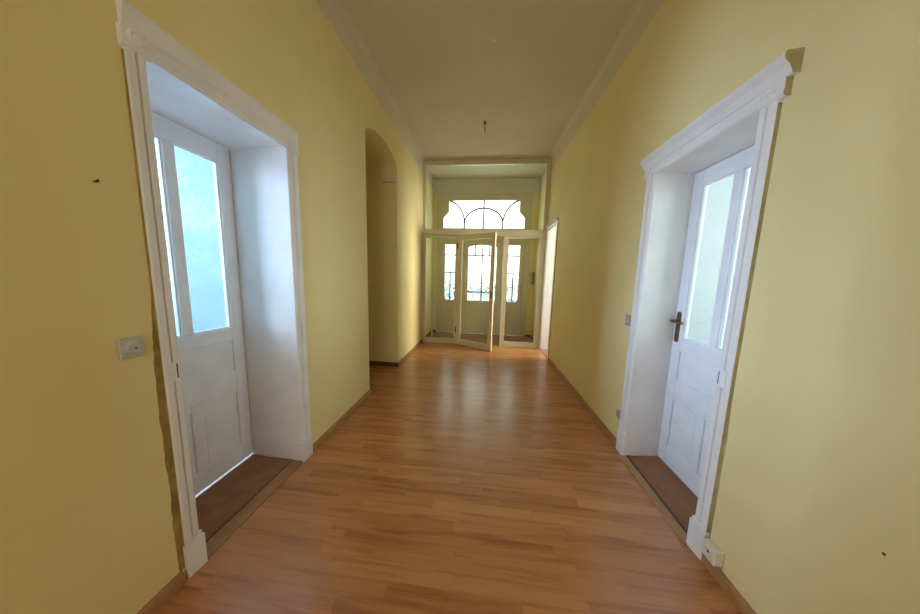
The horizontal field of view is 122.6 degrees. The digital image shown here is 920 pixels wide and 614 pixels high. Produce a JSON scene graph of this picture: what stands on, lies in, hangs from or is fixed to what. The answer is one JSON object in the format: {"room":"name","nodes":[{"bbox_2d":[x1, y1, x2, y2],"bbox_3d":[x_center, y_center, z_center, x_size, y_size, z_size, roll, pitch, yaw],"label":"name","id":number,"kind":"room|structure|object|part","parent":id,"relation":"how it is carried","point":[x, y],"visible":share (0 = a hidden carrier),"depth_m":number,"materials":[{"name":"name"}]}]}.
{"room":"entrance hallway","nodes":[
{"label":"entrance hallway","id":0,"kind":"room"},
{"bbox_2d":[154,138,226,332],"bbox_3d":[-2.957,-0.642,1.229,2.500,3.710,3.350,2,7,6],"label":"glass pane","id":1,"kind":"structure","parent":0,"point":[195,175],"depth_m":2.80,"materials":[{"name":"clear glass"}]},
{"bbox_2d":[0,0,433,613],"bbox_3d":[-1.398,-0.667,1.770,0.486,3.710,9.356,2,7,6],"label":"wall","id":2,"kind":"structure","parent":0,"point":[86,519],"depth_m":0.93,"materials":[{"name":"yellow paint"}]},
{"bbox_2d":[116,336,143,359],"bbox_3d":[-1.253,0.156,0.966,0.032,0.080,0.066,2,7,6],"label":"switch","id":3,"kind":"object","parent":2,"relation":"attached to","point":[130,347],"visible":1,"depth_m":0.95,"materials":[{"name":"grey plastic"}]},
{"bbox_3d":[-1.247,0.156,0.964,0.016,0.049,0.049,2,7,6],"label":"knob","id":4,"kind":"part","parent":3,"relation":"part of","materials":[{"name":"grey plastic"}]},
{"bbox_2d":[137,571,185,613],"bbox_3d":[-1.490,1.483,-0.739,0.018,0.060,3.868,2,7,6],"label":"baseboard","id":5,"kind":"structure","parent":2,"relation":"attached to","point":[179,580],"depth_m":1.10,"materials":[{"name":"brown wood"}]},
{"bbox_2d":[115,0,312,577],"bbox_3d":[-1.470,0.028,1.478,0.578,2.401,0.884,2,7,6],"label":"door","id":6,"kind":"structure","parent":2,"relation":"in","point":[234,394],"depth_m":1.62,"materials":[{"name":"white paint"}]},
{"bbox_3d":[-1.245,0.280,1.098,0.004,0.084,0.053,2,7,6],"label":"strike plate","id":7,"kind":"part","parent":6,"relation":"part of","materials":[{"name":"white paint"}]},
{"bbox_3d":[-1.692,0.856,1.458,0.027,0.450,0.248,2,7,6],"label":"panel","id":8,"kind":"part","parent":6,"relation":"part of","materials":[{"name":"white paint"}]},
{"bbox_3d":[-1.669,0.372,1.544,0.016,0.220,0.539,2,7,6],"label":"panel","id":9,"kind":"part","parent":6,"relation":"part of","materials":[{"name":"white paint"}]},
{"bbox_3d":[-1.169,-1.076,1.321,0.027,0.157,0.865,2,7,6],"label":"crown moulding","id":10,"kind":"part","parent":6,"relation":"part of","materials":[{"name":"white paint"}]},
{"bbox_3d":[-1.660,0.820,1.751,0.027,0.450,0.236,2,7,6],"label":"panel","id":11,"kind":"part","parent":6,"relation":"part of","materials":[{"name":"white paint"}]},
{"bbox_3d":[-1.730,1.206,1.651,0.120,0.006,0.723,2,7,6],"label":"threshold plate","id":12,"kind":"part","parent":6,"relation":"part of","materials":[{"name":"white paint"}]},
{"bbox_3d":[-1.324,1.222,1.602,0.012,0.008,0.689,2,7,6],"label":"threshold rail","id":13,"kind":"part","parent":6,"relation":"part of","materials":[{"name":"wood"}]},
{"bbox_2d":[313,390,371,452],"bbox_3d":[-1.135,1.084,2.542,0.018,0.060,1.039,2,7,6],"label":"baseboard","id":14,"kind":"structure","parent":2,"relation":"attached to","point":[328,433],"depth_m":2.38,"materials":[{"name":"brown wood"}]},
{"bbox_2d":[331,0,426,162],"bbox_3d":[-1.133,-2.393,0.956,0.070,0.070,8.219,2,7,6],"label":"trim","id":15,"kind":"structure","parent":2,"relation":"attached to","point":[340,6],"depth_m":2.72,"materials":[{"name":"paint"}]},
{"bbox_2d":[381,167,395,182],"bbox_3d":[-1.022,-1.886,3.603,0.189,0.193,0.077,2,7,6],"label":"junction box","id":16,"kind":"object","parent":2,"relation":"attached to","point":[388,173],"visible":1,"depth_m":3.57,"materials":[{"name":"beige plastic"}]},
{"bbox_3d":[-1.026,-1.882,3.569,0.169,0.167,0.007,2,7,6],"label":"lid","id":17,"kind":"part","parent":16,"relation":"part of","materials":[{"name":"beige plastic"}]},
{"bbox_2d":[398,340,422,365],"bbox_3d":[-0.900,0.820,4.717,0.018,0.060,1.510,2,7,6],"label":"baseboard","id":18,"kind":"structure","parent":2,"relation":"attached to","point":[421,341],"depth_m":4.59,"materials":[{"name":"brown wood"}]},
{"bbox_2d":[155,332,740,613],"bbox_3d":[-0.010,1.298,1.780,8.800,0.125,9.600,2,7,6],"label":"floor","id":19,"kind":"structure","parent":0,"point":[468,480],"depth_m":1.51,"materials":[{"name":"brown wood"}]},
{"bbox_2d":[369,372,396,375],"bbox_3d":[-1.135,0.973,3.665,0.430,0.004,0.040,2,7,6],"label":"trim","id":20,"kind":"structure","parent":19,"relation":"on","point":[369,372],"depth_m":3.66,"materials":[{"name":"brown wood"}]},
{"bbox_2d":[431,178,434,335],"bbox_3d":[-0.637,-1.161,5.926,0.040,3.695,0.393,1,7,-5],"label":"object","id":21,"kind":"object","parent":19,"relation":"on","point":[434,178],"visible":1,"depth_m":6.08,"materials":[{"name":"beige paint"}]},
{"bbox_2d":[422,158,551,347],"bbox_3d":[0.452,-1.035,5.139,2.498,3.710,0.076,2,7,6],"label":"door frame","id":22,"kind":"structure","parent":19,"relation":"on","point":[508,234],"depth_m":5.08,"materials":[{"name":"beige paint"}]},
{"bbox_3d":[-0.413,-0.354,5.320,0.658,2.266,0.044,2,7,6],"label":"fixed panel","id":23,"kind":"part","parent":22,"relation":"part of","materials":[{"name":"beige paint"}]},
{"bbox_2d":[455,232,496,350],"bbox_3d":[0.286,-0.298,5.009,0.861,2.254,0.160,7,9,35],"label":"door","id":24,"kind":"structure","parent":22,"relation":"in","point":[488,347],"depth_m":4.92,"materials":[{"name":"beige paint"}]},
{"bbox_3d":[1.236,-0.287,5.149,0.720,2.266,0.044,2,7,6],"label":"fixed panel","id":25,"kind":"part","parent":22,"relation":"part of","materials":[{"name":"beige paint"}]},
{"bbox_2d":[433,178,540,334],"bbox_3d":[0.601,-1.159,6.163,2.548,3.710,0.160,2,7,6],"label":"wall","id":26,"kind":"structure","parent":0,"point":[480,185],"depth_m":5.93,"materials":[{"name":"paint"}]},
{"bbox_2d":[436,193,532,335],"bbox_3d":[0.536,-1.000,6.179,2.220,3.387,0.100,2,7,6],"label":"door","id":27,"kind":"structure","parent":26,"relation":"in","point":[474,313],"depth_m":6.19,"materials":[{"name":"beige paint"}]},
{"bbox_3d":[-0.272,0.237,6.423,0.268,0.570,0.030,2,7,6],"label":"panel","id":28,"kind":"part","parent":27,"relation":"part of","materials":[{"name":"beige paint"}]},
{"bbox_3d":[-0.242,-0.860,6.291,0.268,1.370,0.004,2,7,6],"label":"glass pane","id":29,"kind":"part","parent":27,"relation":"part of","materials":[{"name":"clear glass"}]},
{"bbox_3d":[0.508,0.233,6.338,0.680,0.580,0.034,2,7,6],"label":"panel","id":30,"kind":"part","parent":27,"relation":"part of","materials":[{"name":"beige paint"}]},
{"bbox_3d":[0.538,-0.829,6.211,0.680,1.360,0.004,2,7,6],"label":"glass pane","id":31,"kind":"part","parent":27,"relation":"part of","materials":[{"name":"clear glass"}]},
{"bbox_2d":[445,200,523,228],"bbox_3d":[0.569,-2.213,6.024,1.932,0.655,0.032,2,7,6],"label":"window","id":32,"kind":"structure","parent":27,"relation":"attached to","point":[447,202],"depth_m":6.01,"materials":[{"name":"glass"}]},
{"bbox_3d":[1.260,0.298,6.264,0.268,0.570,0.030,2,7,6],"label":"panel","id":33,"kind":"part","parent":27,"relation":"part of","materials":[{"name":"beige paint"}]},
{"bbox_3d":[1.291,-0.798,6.133,0.268,1.370,0.004,2,7,6],"label":"glass pane","id":34,"kind":"part","parent":27,"relation":"part of","materials":[{"name":"clear glass"}]},
{"bbox_2d":[344,0,635,178],"bbox_3d":[0.097,-2.517,1.330,8.800,0.150,9.650,2,7,6],"label":"ceiling","id":35,"kind":"structure","parent":0,"point":[440,61],"depth_m":2.73,"materials":[{"name":"paint"}]},
{"bbox_2d":[687,175,733,343],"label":"window","id":36,"kind":"structure","parent":0,"point":[719,193],"depth_m":3.36,"materials":[{"name":"glass"}]},
{"bbox_2d":[531,0,919,613],"bbox_3d":[1.523,-0.549,1.469,0.436,3.710,9.356,2,7,6],"label":"wall","id":37,"kind":"structure","parent":0,"point":[820,477],"depth_m":0.96,"materials":[{"name":"yellow paint"}]},
{"bbox_2d":[530,272,534,284],"bbox_3d":[1.716,-0.682,5.982,0.100,0.300,0.077,2,7,6],"label":"intercom","id":38,"kind":"object","parent":37,"relation":"attached to","point":[532,274],"visible":1,"depth_m":5.97,"materials":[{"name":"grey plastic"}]},
{"bbox_2d":[539,217,558,358],"bbox_3d":[1.834,-0.301,4.651,0.492,2.450,0.755,2,7,6],"label":"door","id":39,"kind":"structure","parent":37,"relation":"in","point":[552,228],"depth_m":4.95,"materials":[{"name":"white paint"}]},
{"bbox_2d":[547,357,615,446],"bbox_3d":[1.463,1.058,3.322,0.018,0.060,2.294,2,7,4],"label":"baseboard","id":40,"kind":"structure","parent":37,"relation":"attached to","point":[587,407],"depth_m":2.79,"materials":[{"name":"brown wood"}]},
{"bbox_2d":[548,0,649,159],"bbox_3d":[1.317,-2.295,0.703,0.115,0.070,8.220,2,7,5],"label":"trim","id":41,"kind":"structure","parent":37,"relation":"attached to","point":[639,6],"depth_m":2.63,"materials":[{"name":"paint"}]},
{"bbox_2d":[616,410,620,419],"bbox_3d":[1.385,0.939,2.198,0.010,0.080,0.080,2,7,6],"label":"wall socket","id":42,"kind":"object","parent":37,"relation":"attached to","point":[618,412],"visible":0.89,"depth_m":2.20,"materials":[{"name":"white plastic"}]},
{"bbox_2d":[625,314,630,325],"bbox_3d":[1.399,0.110,2.106,0.029,0.094,0.078,2,7,6],"label":"light switch","id":43,"kind":"object","parent":37,"relation":"attached to","point":[628,317],"visible":0.88,"depth_m":2.10,"materials":[{"name":"white plastic"}]},
{"bbox_2d":[616,47,804,560],"bbox_3d":[1.519,0.112,1.583,0.445,2.369,0.958,2,7,6],"label":"door","id":44,"kind":"structure","parent":37,"relation":"in","point":[678,390],"depth_m":1.73,"materials":[{"name":"white paint"}]},
{"bbox_3d":[1.348,1.277,1.744,0.018,0.008,0.703,2,7,6],"label":"threshold rail","id":45,"kind":"part","parent":44,"relation":"part of","materials":[{"name":"wood"}]},
{"bbox_3d":[1.640,0.157,1.893,0.066,0.238,0.133,2,7,6],"label":"handle","id":46,"kind":"part","parent":44,"relation":"part of","materials":[{"name":"brown metal"}]},
{"bbox_3d":[1.657,0.904,1.868,0.027,0.435,0.234,2,7,6],"label":"panel","id":47,"kind":"part","parent":44,"relation":"part of","materials":[{"name":"white paint"}]},
{"bbox_3d":[1.655,0.481,1.639,0.016,0.220,0.585,2,7,6],"label":"panel","id":48,"kind":"part","parent":44,"relation":"part of","materials":[{"name":"white paint"}]},
{"bbox_3d":[1.622,0.943,1.552,0.027,0.435,0.296,2,7,6],"label":"panel","id":49,"kind":"part","parent":44,"relation":"part of","materials":[{"name":"white paint"}]},
{"bbox_3d":[1.360,-0.993,1.466,0.064,0.157,0.957,2,7,6],"label":"crown moulding","id":50,"kind":"part","parent":44,"relation":"part of","materials":[{"name":"white paint"}]},
{"bbox_3d":[1.294,0.354,1.250,0.004,0.084,0.053,2,7,6],"label":"strike plate","id":51,"kind":"part","parent":44,"relation":"part of","materials":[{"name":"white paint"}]},
{"bbox_3d":[1.310,-0.936,1.004,0.064,0.157,0.024,2,7,6],"label":"crown","id":52,"kind":"part","parent":44,"relation":"part of","materials":[{"name":"white paint"}]},
{"bbox_2d":[702,538,724,566],"bbox_3d":[1.257,1.221,1.255,0.048,0.080,0.072,2,7,6],"label":"socket","id":53,"kind":"object","parent":37,"relation":"attached to","point":[711,550],"visible":1,"depth_m":1.24,"materials":[{"name":"beige plastic"}]},
{"bbox_2d":[701,554,755,613],"bbox_3d":[1.048,1.558,-0.791,0.018,0.060,4.288,2,7,6],"label":"baseboard","id":54,"kind":"structure","parent":37,"relation":"attached to","point":[741,604],"depth_m":1.18,"materials":[{"name":"brown wood"}]},
{"bbox_3d":[-2.218,-0.893,3.412,1.500,3.710,1.187,2,7,6],"label":"wall","id":55,"kind":"structure","parent":0,"visible":0},
{"bbox_2d":[369,361,397,366],"bbox_3d":[-1.918,0.871,4.065,1.904,0.065,0.018,2,7,6],"label":"baseboard","id":56,"kind":"structure","parent":55,"relation":"attached to","point":[378,363],"depth_m":3.98,"materials":[{"name":"brown wood"}]}
]}

